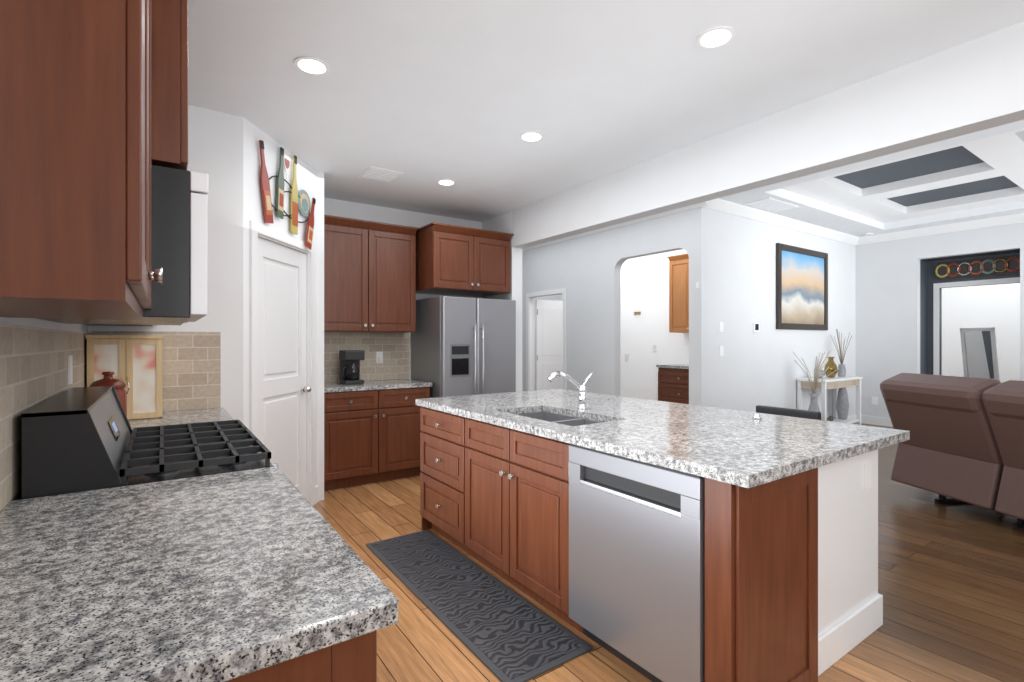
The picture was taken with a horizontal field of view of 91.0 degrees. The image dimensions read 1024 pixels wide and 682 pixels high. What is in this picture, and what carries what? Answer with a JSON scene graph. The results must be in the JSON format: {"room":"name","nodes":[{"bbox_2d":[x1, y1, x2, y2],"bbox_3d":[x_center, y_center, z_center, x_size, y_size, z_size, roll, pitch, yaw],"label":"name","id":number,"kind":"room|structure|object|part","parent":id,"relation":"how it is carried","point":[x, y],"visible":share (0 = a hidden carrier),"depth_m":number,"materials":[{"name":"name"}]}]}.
{"room":"kitchen","nodes":[
{"label":"kitchen","id":0,"kind":"room"},
{"bbox_2d":[0,317,87,500],"bbox_3d":[-1.153,-0.220,0.976,0.120,3.100,7.560,0,0,-35],"label":"wall","id":1,"kind":"structure","parent":0,"point":[38,323],"depth_m":1.65,"materials":[{"name":"grey paint"}]},
{"bbox_2d":[0,0,162,319],"bbox_3d":[-0.918,-0.595,1.035,0.329,1.070,0.848,0,0,-35],"label":"upper cabinet","id":2,"kind":"object","parent":1,"relation":"attached to","point":[75,159],"visible":1,"depth_m":0.73,"materials":[{"name":"brown wood"}]},
{"bbox_2d":[0,324,220,510],"bbox_3d":[-0.547,0.177,0.758,0.624,0.464,5.269,0,0,-35],"label":"tile backsplash","id":3,"kind":"structure","parent":1,"relation":"attached to","point":[33,367],"depth_m":1.83,"materials":[{"name":"beige tile"}]},
{"bbox_2d":[68,355,72,384],"bbox_3d":[-1.845,0.120,2.103,0.006,0.120,0.080,0,0,-35],"label":"outlet","id":4,"kind":"object","parent":3,"relation":"attached to","point":[70,369],"visible":1,"depth_m":2.09,"materials":[{"name":"white plastic"}]},
{"bbox_2d":[85,324,152,325],"bbox_3d":[-1.923,-0.608,2.480,0.329,1.045,0.864,0,0,-35],"label":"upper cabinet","id":5,"kind":"object","parent":1,"relation":"attached to","point":[116,325],"visible":0.02,"depth_m":2.76,"materials":[{"name":"brown wood"}]},
{"bbox_2d":[152,0,187,169],"bbox_3d":[-1.381,-0.830,1.780,0.419,0.600,0.896,0,0,-35],"label":"upper cabinet","id":6,"kind":"object","parent":1,"relation":"attached to","point":[170,83],"visible":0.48,"depth_m":1.49,"materials":[{"name":"brown wood"}]},
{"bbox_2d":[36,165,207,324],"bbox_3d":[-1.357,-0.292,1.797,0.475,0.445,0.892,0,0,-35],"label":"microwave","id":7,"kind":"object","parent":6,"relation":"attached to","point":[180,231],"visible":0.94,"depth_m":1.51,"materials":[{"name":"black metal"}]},
{"bbox_2d":[88,105,242,422],"bbox_3d":[-2.029,-0.040,2.998,0.750,2.740,0.100,0,0,-35],"label":"wall","id":8,"kind":"structure","parent":0,"point":[215,146],"depth_m":3.11,"materials":[{"name":"white paint"}]},
{"bbox_2d":[243,117,317,486],"bbox_3d":[-1.703,-0.040,3.683,0.100,2.740,1.020,0,0,4],"label":"wall","id":9,"kind":"structure","parent":0,"point":[306,178],"depth_m":3.41,"materials":[{"name":"white paint"}]},
{"bbox_2d":[258,237,310,497],"bbox_3d":[-1.679,0.311,3.674,0.497,2.013,0.584,0,0,-35],"label":"pantry door","id":10,"kind":"structure","parent":9,"relation":"in","point":[283,389],"depth_m":3.69,"materials":[{"name":"white wood"}]},
{"bbox_2d":[250,220,318,504],"bbox_3d":[-1.693,0.278,3.705,0.115,2.105,0.935,0,0,4],"label":"door frame","id":11,"kind":"structure","parent":9,"relation":"attached to","point":[257,230],"depth_m":3.98,"materials":[{"name":"white wood"}]},
{"bbox_2d":[259,140,315,249],"bbox_3d":[-1.619,-1.051,3.674,0.496,0.659,0.580,0,0,-35],"label":"art","id":12,"kind":"object","parent":9,"relation":"attached to","point":[301,199],"visible":1,"depth_m":3.64,"materials":[{"name":"multicoloured metal"}]},
{"bbox_2d":[318,172,323,500],"bbox_3d":[-1.857,-0.040,4.481,0.165,2.740,0.760,0,0,-35],"label":"wall","id":13,"kind":"structure","parent":0,"point":[321,333],"depth_m":4.20,"materials":[{"name":"white paint"}]},
{"bbox_2d":[324,198,481,382],"bbox_3d":[-1.811,-0.220,5.050,3.450,3.100,0.120,0,0,-35],"label":"wall","id":14,"kind":"structure","parent":0,"point":[346,209],"depth_m":5.35,"materials":[{"name":"white paint"}]},
{"bbox_2d":[324,332,409,382],"bbox_3d":[-1.556,0.160,5.147,1.080,0.499,0.010,0,0,-35],"label":"tile backsplash","id":15,"kind":"structure","parent":14,"relation":"attached to","point":[395,349],"depth_m":5.22,"materials":[{"name":"beige tile"}]},
{"bbox_2d":[376,351,382,362],"bbox_3d":[-1.376,0.170,5.248,0.070,0.120,0.029,0,0,-35],"label":"outlet","id":16,"kind":"object","parent":15,"relation":"attached to","point":[379,357],"visible":1,"depth_m":5.25,"materials":[{"name":"white plastic"}]},
{"bbox_2d":[324,215,418,332],"bbox_3d":[-1.474,-0.623,4.986,1.030,1.065,0.365,0,0,-35],"label":"upper cabinet","id":17,"kind":"object","parent":14,"relation":"attached to","point":[369,276],"visible":0.81,"depth_m":4.86,"materials":[{"name":"brown wood"}]},
{"bbox_2d":[415,222,513,296],"bbox_3d":[-0.565,-0.838,5.435,0.960,0.635,0.665,0,0,-35],"label":"upper cabinet","id":18,"kind":"object","parent":14,"relation":"attached to","point":[453,260],"visible":1,"depth_m":5.16,"materials":[{"name":"brown wood"}]},
{"bbox_2d":[482,211,521,391],"bbox_3d":[-0.973,-0.220,6.990,0.140,3.100,3.610,0,0,-35],"label":"wall","id":19,"kind":"structure","parent":0,"point":[502,223],"depth_m":5.53,"materials":[{"name":"white paint"}]},
{"bbox_2d":[512,21,1023,247],"bbox_3d":[1.966,-1.395,2.760,0.140,0.750,6.689,0,0,-35],"label":"header","id":20,"kind":"object","parent":19,"relation":"attached to","point":[973,86],"visible":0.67,"depth_m":2.91,"materials":[{"name":"white paint"}]},
{"bbox_2d":[188,0,1023,221],"bbox_3d":[0.312,-1.470,1.995,3.450,0.120,7.320,0,0,-35],"label":"ceiling","id":21,"kind":"structure","parent":0,"point":[423,96],"depth_m":2.66,"materials":[{"name":"white paint"}]},
{"bbox_2d":[294,56,329,74],"bbox_3d":[-1.024,-1.406,2.577,0.170,0.008,0.170,0,0,-35],"label":"recessed light","id":22,"kind":"object","parent":21,"relation":"in","point":[311,65],"visible":1,"depth_m":2.56,"materials":[{"name":"white plastic"}]},
{"bbox_2d":[358,166,403,182],"bbox_3d":[-1.115,-1.404,4.267,0.280,0.010,0.320,0,0,-35],"label":"ceiling vent","id":23,"kind":"object","parent":21,"relation":"in","point":[379,174],"visible":1,"depth_m":4.24,"materials":[{"name":"white metal"}]},
{"bbox_2d":[437,179,455,185],"bbox_3d":[-0.583,-1.406,4.466,0.170,0.008,0.170,0,0,-35],"label":"recessed light","id":24,"kind":"object","parent":21,"relation":"in","point":[447,182],"visible":0.92,"depth_m":4.45,"materials":[{"name":"white"}]},
{"bbox_2d":[519,131,543,141],"bbox_3d":[0.135,-1.406,3.467,0.170,0.008,0.170,0,0,-35],"label":"recessed light","id":25,"kind":"object","parent":21,"relation":"in","point":[532,136],"visible":1,"depth_m":3.45,"materials":[{"name":"white"}]},
{"bbox_2d":[696,26,734,48],"bbox_3d":[0.945,-1.406,2.337,0.170,0.008,0.170,0,0,-35],"label":"recessed light","id":26,"kind":"object","parent":21,"relation":"in","point":[715,37],"visible":1,"depth_m":2.33,"materials":[{"name":"white plastic"}]},
{"bbox_2d":[522,207,707,406],"bbox_3d":[0.954,-0.170,7.757,0.120,3.000,4.550,0,0,-35],"label":"wall","id":27,"kind":"structure","parent":0,"point":[585,271],"depth_m":7.11,"materials":[{"name":"grey paint"}]},
{"bbox_2d":[526,288,565,390],"bbox_3d":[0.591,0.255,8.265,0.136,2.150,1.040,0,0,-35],"label":"door frame","id":28,"kind":"structure","parent":27,"relation":"attached to","point":[530,341],"depth_m":8.61,"materials":[{"name":"white wood"}]},
{"bbox_2d":[536,300,562,389],"bbox_3d":[0.784,0.305,8.855,0.854,2.030,0.043,0,0,-31],"label":"hall door","id":29,"kind":"structure","parent":27,"relation":"in","point":[549,337],"depth_m":8.75,"materials":[{"name":"white wood"}]},
{"bbox_2d":[522,201,708,250],"bbox_3d":[0.922,-1.615,7.619,0.090,0.110,4.540,0,0,-35],"label":"crown molding","id":30,"kind":"structure","parent":27,"relation":"attached to","point":[706,203],"depth_m":6.76,"materials":[{"name":"white wood"}]},
{"bbox_2d":[561,249,688,400],"bbox_3d":[2.303,-0.170,8.707,0.120,3.000,4.330,0,0,-35],"label":"wall","id":31,"kind":"structure","parent":0,"point":[645,286],"depth_m":8.61,"materials":[{"name":"white paint"}]},
{"bbox_2d":[667,253,688,332],"bbox_3d":[2.790,-0.718,7.566,0.372,1.175,0.840,0,0,-35],"label":"upper cabinet","id":32,"kind":"object","parent":31,"relation":"attached to","point":[678,293],"visible":0.35,"depth_m":7.66,"materials":[{"name":"brown wood"}]},
{"bbox_2d":[313,423,1023,681],"bbox_3d":[3.026,1.360,5.695,12.930,0.060,10.900,0,0,-35],"label":"floor","id":33,"kind":"structure","parent":0,"point":[951,582],"depth_m":2.57,"materials":[{"name":"brown wood"}]},
{"bbox_2d":[22,386,278,498],"bbox_3d":[-1.255,0.759,1.868,0.671,1.141,0.892,0,0,-35],"label":"stove","id":34,"kind":"object","parent":33,"relation":"on","point":[77,439],"visible":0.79,"depth_m":1.54,"materials":[{"name":"black metal"}]},
{"bbox_2d":[240,636,376,681],"bbox_3d":[-0.753,0.890,1.044,0.607,0.880,1.019,0,0,-35],"label":"base cabinet","id":35,"kind":"object","parent":33,"relation":"on","point":[357,662],"depth_m":0.76,"materials":[{"name":"brown wood"}]},
{"bbox_2d":[128,408,233,429],"bbox_3d":[-1.796,0.430,2.569,0.636,0.040,0.865,0,0,-35],"label":"countertop","id":36,"kind":"structure","parent":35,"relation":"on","point":[211,414],"depth_m":2.66,"materials":[{"name":"grey stone"}]},
{"bbox_2d":[89,371,129,416],"bbox_3d":[-1.865,0.275,2.333,0.151,0.268,0.140,0,0,-35],"label":"canister","id":37,"kind":"object","parent":36,"relation":"on","point":[108,379],"visible":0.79,"depth_m":2.32,"materials":[{"name":"brown ceramic"}]},
{"bbox_2d":[85,335,163,419],"bbox_3d":[-2.070,0.190,2.709,0.320,0.439,0.296,0,0,-35],"label":"picture frame","id":38,"kind":"object","parent":36,"relation":"on","point":[135,362],"visible":0.81,"depth_m":2.62,"materials":[{"name":"beige wood"}]},
{"bbox_2d":[0,466,397,681],"bbox_3d":[-0.736,0.430,1.045,0.636,0.040,1.037,0,0,-35],"label":"countertop","id":39,"kind":"structure","parent":35,"relation":"on","point":[236,576],"depth_m":0.85,"materials":[{"name":"grey stone"}]},
{"bbox_2d":[324,379,431,490],"bbox_3d":[-1.388,0.870,4.894,1.063,0.920,0.613,0,0,-35],"label":"base cabinet","id":40,"kind":"object","parent":33,"relation":"on","point":[372,430],"visible":0.71,"depth_m":4.64,"materials":[{"name":"brown wood"}]},
{"bbox_2d":[324,379,431,392],"bbox_3d":[-1.392,0.430,4.900,1.063,0.040,0.597,0,0,-35],"label":"countertop","id":41,"kind":"structure","parent":40,"relation":"on","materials":[{"name":"stone"}]},
{"bbox_2d":[339,350,364,384],"bbox_3d":[-1.547,0.249,4.843,0.202,0.320,0.200,0,0,-35],"label":"coffee maker","id":42,"kind":"object","parent":41,"relation":"on","point":[349,366],"visible":1,"depth_m":4.78,"materials":[{"name":"black plastic"}]},
{"bbox_2d":[411,296,515,397],"bbox_3d":[-0.506,0.448,5.353,0.860,1.765,0.811,0,0,-35],"label":"fridge","id":43,"kind":"object","parent":33,"relation":"on","point":[462,346],"visible":0.52,"depth_m":5.05,"materials":[{"name":"silver metal"}]},
{"bbox_2d":[366,530,592,681],"bbox_3d":[-0.301,1.323,2.720,0.440,0.014,1.650,0,0,-35],"label":"kitchen mat","id":44,"kind":"object","parent":33,"relation":"on","point":[500,631],"visible":0.98,"depth_m":2.46,"materials":[{"name":"grey rubber"}]},
{"bbox_2d":[415,402,882,681],"bbox_3d":[0.545,0.890,2.921,1.321,0.880,2.376,0,0,-35],"label":"kitchen island","id":45,"kind":"object","parent":33,"relation":"on","point":[656,541],"depth_m":2.00,"materials":[{"name":"brown wood"}]},
{"bbox_2d":[415,394,830,489],"bbox_3d":[0.238,0.430,2.698,0.530,0.040,2.460,0,0,-35],"label":"island countertop","id":46,"kind":"structure","parent":45,"relation":"on","point":[750,463],"depth_m":2.01,"materials":[{"name":"grey stone"}]},
{"bbox_2d":[511,410,606,425],"bbox_3d":[0.248,0.534,2.815,0.400,0.192,0.720,0,0,-35],"label":"sink","id":47,"kind":"object","parent":46,"relation":"in","point":[551,415],"depth_m":3.08,"materials":[{"name":"silver metal"}]},
{"bbox_2d":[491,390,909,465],"bbox_3d":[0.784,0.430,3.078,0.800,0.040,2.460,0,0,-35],"label":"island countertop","id":48,"kind":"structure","parent":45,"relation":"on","point":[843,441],"depth_m":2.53,"materials":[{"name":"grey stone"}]},
{"bbox_2d":[752,414,761,418],"bbox_3d":[1.294,0.397,2.659,0.044,0.024,0.044,0,0,-35],"label":"button","id":49,"kind":"object","parent":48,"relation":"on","point":[756,416],"visible":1,"depth_m":2.65,"materials":[{"name":"silver metal"}]},
{"bbox_2d":[656,364,688,403],"bbox_3d":[2.681,0.845,7.489,0.643,0.970,0.840,0,0,-35],"label":"base cabinet","id":50,"kind":"object","parent":33,"relation":"on","point":[673,382],"visible":0.38,"depth_m":7.42,"materials":[{"name":"brown wood"}]},
{"bbox_2d":[756,405,820,419],"bbox_3d":[1.554,0.873,3.004,0.380,0.915,0.380,0,0,-35],"label":"bar stool","id":51,"kind":"object","parent":33,"relation":"on","point":[807,414],"visible":0.17,"depth_m":3.07,"materials":[{"name":"black wood"}]},
{"bbox_2d":[793,349,839,419],"bbox_3d":[4.032,0.720,6.754,0.519,1.220,0.528,0,0,-35],"label":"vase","id":52,"kind":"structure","parent":33,"relation":"on","point":[813,406],"depth_m":6.69,"materials":[{"name":"beige ceramic"}]},
{"bbox_2d":[797,375,862,424],"bbox_3d":[4.600,0.930,7.268,1.180,0.800,0.375,0,0,-35],"label":"console table","id":53,"kind":"object","parent":33,"relation":"on","point":[836,382],"visible":0.77,"depth_m":7.09,"materials":[{"name":"white wood"}]},
{"bbox_2d":[815,369,824,378],"bbox_3d":[4.345,0.463,7.100,0.120,0.132,0.120,0,0,-35],"label":"decor","id":54,"kind":"object","parent":53,"relation":"on","point":[821,373],"visible":0.48,"depth_m":7.06,"materials":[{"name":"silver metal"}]},
{"bbox_2d":[827,416,833,420],"bbox_3d":[4.452,1.119,7.174,0.480,0.090,0.090,0,0,-35],"label":"decor","id":55,"kind":"object","parent":53,"relation":"on","point":[830,418],"visible":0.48,"depth_m":7.26,"materials":[{"name":"green metal"}]},
{"bbox_2d":[824,357,837,377],"bbox_3d":[4.616,0.379,7.288,0.170,0.300,0.170,0,0,-35],"label":"vase","id":56,"kind":"object","parent":53,"relation":"on","point":[831,364],"visible":0.98,"depth_m":7.24,"materials":[{"name":"gold metal"}]},
{"bbox_2d":[831,329,851,376],"bbox_3d":[4.905,0.176,7.496,0.278,0.707,0.312,0,0,-35],"label":"vase","id":57,"kind":"object","parent":53,"relation":"on","point":[841,372],"visible":1,"depth_m":7.46,"materials":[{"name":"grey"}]},
{"bbox_2d":[836,387,848,419],"bbox_3d":[4.928,0.884,7.505,0.170,0.560,0.167,0,0,-35],"label":"vase","id":58,"kind":"object","parent":53,"relation":"on","point":[842,404],"visible":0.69,"depth_m":7.45,"materials":[{"name":"grey ceramic"}]},
{"bbox_2d":[880,373,1023,528],"bbox_3d":[3.899,0.802,3.335,1.160,1.057,2.250,0,0,-9],"label":"sofa","id":59,"kind":"object","parent":33,"relation":"on","point":[965,443],"visible":1,"depth_m":3.76,"materials":[{"name":"brown leather"}]},
{"bbox_2d":[960,327,999,380],"bbox_3d":[7.505,0.558,7.928,0.612,1.535,0.440,0,0,-20],"label":"mirror","id":60,"kind":"object","parent":33,"relation":"on","point":[979,353],"visible":0.46,"depth_m":7.83,"materials":[{"name":"white mirror"}]},
{"bbox_2d":[708,209,855,417],"bbox_3d":[3.983,-0.170,7.139,4.150,3.000,0.161,0,0,-35],"label":"wall","id":61,"kind":"structure","parent":0,"point":[750,370],"depth_m":6.77,"materials":[{"name":"grey paint"}]},
{"bbox_2d":[719,322,723,331],"bbox_3d":[2.526,-0.170,6.073,0.080,0.120,0.007,0,0,-35],"label":"switch plate","id":62,"kind":"object","parent":61,"relation":"attached to","point":[721,324],"depth_m":6.07,"materials":[{"name":"white plastic"}]},
{"bbox_2d":[719,346,723,355],"bbox_3d":[2.526,0.120,6.073,0.080,0.120,0.007,0,0,-35],"label":"switch plate","id":63,"kind":"object","parent":61,"relation":"attached to","point":[721,353],"depth_m":6.07,"materials":[{"name":"white plastic"}]},
{"bbox_2d":[753,323,758,332],"bbox_3d":[3.154,-0.170,6.501,0.120,0.120,0.021,0,0,-35],"label":"switch","id":64,"kind":"object","parent":61,"relation":"attached to","point":[756,327],"visible":0.94,"depth_m":6.49,"materials":[{"name":"white plastic"}]},
{"bbox_2d":[704,198,859,244],"bbox_3d":[3.891,-1.615,6.973,4.050,0.110,0.090,0,0,-35],"label":"crown molding","id":65,"kind":"structure","parent":61,"relation":"attached to","point":[728,207],"depth_m":6.73,"materials":[{"name":"white wood"}]},
{"bbox_3d":[4.161,-0.740,7.190,1.440,1.160,0.040,0,0,-35],"label":"framed painting","id":66,"kind":"part","parent":61,"relation":"part of"},
{"bbox_2d":[847,415,855,423],"bbox_3d":[3.961,1.265,7.066,4.030,0.130,0.014,0,0,-35],"label":"baseboard","id":67,"kind":"structure","parent":61,"relation":"attached to","point":[851,416],"depth_m":8.12,"materials":[{"name":"white wood"}]},
{"bbox_2d":[719,120,1023,236],"bbox_3d":[4.664,-1.795,6.834,8.940,0.250,10.300,0,0,-35],"label":"ceiling","id":68,"kind":"structure","parent":0,"point":[977,175],"depth_m":5.94,"materials":[{"name":"white paint"}]},
{"bbox_2d":[744,197,798,212],"bbox_3d":[3.189,-1.664,6.187,0.700,0.010,0.320,0,0,-35],"label":"ceiling vent","id":69,"kind":"object","parent":68,"relation":"in","point":[769,204],"visible":0.96,"depth_m":6.16,"materials":[{"name":"white metal"}]},
{"bbox_2d":[856,222,1023,417],"bbox_3d":[7.301,-0.170,5.896,0.120,3.000,5.750,0,0,-35],"label":"wall","id":70,"kind":"structure","parent":0,"point":[887,309],"depth_m":7.76,"materials":[{"name":"grey paint"}]},
{"bbox_2d":[872,397,877,404],"bbox_3d":[5.761,0.950,7.998,0.007,0.120,0.080,0,0,-35],"label":"switch plate","id":71,"kind":"object","parent":70,"relation":"attached to","point":[874,399],"depth_m":7.99,"materials":[{"name":"white plastic"}]},
{"bbox_2d":[861,415,892,426],"bbox_3d":[5.844,1.265,7.874,0.015,0.130,0.799,0,0,-35],"label":"baseboard","id":72,"kind":"structure","parent":70,"relation":"attached to","point":[880,421],"depth_m":7.97,"materials":[{"name":"white wood"}]},
{"bbox_2d":[860,213,1023,244],"bbox_3d":[7.215,-1.615,5.836,0.090,0.110,5.750,0,0,-35],"label":"crown molding","id":73,"kind":"structure","parent":70,"relation":"attached to","point":[1014,218],"depth_m":7.23,"materials":[{"name":"white"}]},
{"bbox_2d":[920,249,1019,374],"bbox_3d":[6.655,0.025,7.280,0.400,2.610,1.200,0,0,-35],"label":"wall","id":74,"kind":"structure","parent":0,"point":[928,278],"depth_m":7.69,"materials":[{"name":"grey paint"}]},
{"bbox_2d":[933,277,1019,374],"bbox_3d":[6.754,0.225,7.300,0.014,2.210,1.020,0,0,-35],"label":"door frame","id":75,"kind":"structure","parent":74,"relation":"attached to","point":[936,286],"depth_m":7.66,"materials":[{"name":"white wood"}]},
{"bbox_2d":[935,255,1019,279],"bbox_3d":[6.732,-1.060,7.297,0.052,0.260,0.953,0,0,-35],"label":"art panel","id":76,"kind":"object","parent":74,"relation":"attached to","point":[995,266],"visible":1,"depth_m":7.27,"materials":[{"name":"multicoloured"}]},
{"bbox_2d":[942,283,1019,382],"bbox_3d":[8.696,-0.170,8.601,0.100,3.000,3.800,0,0,-35],"label":"wall","id":77,"kind":"structure","parent":0,"point":[997,306],"depth_m":8.91,"materials":[{"name":"white paint"}]}
]}

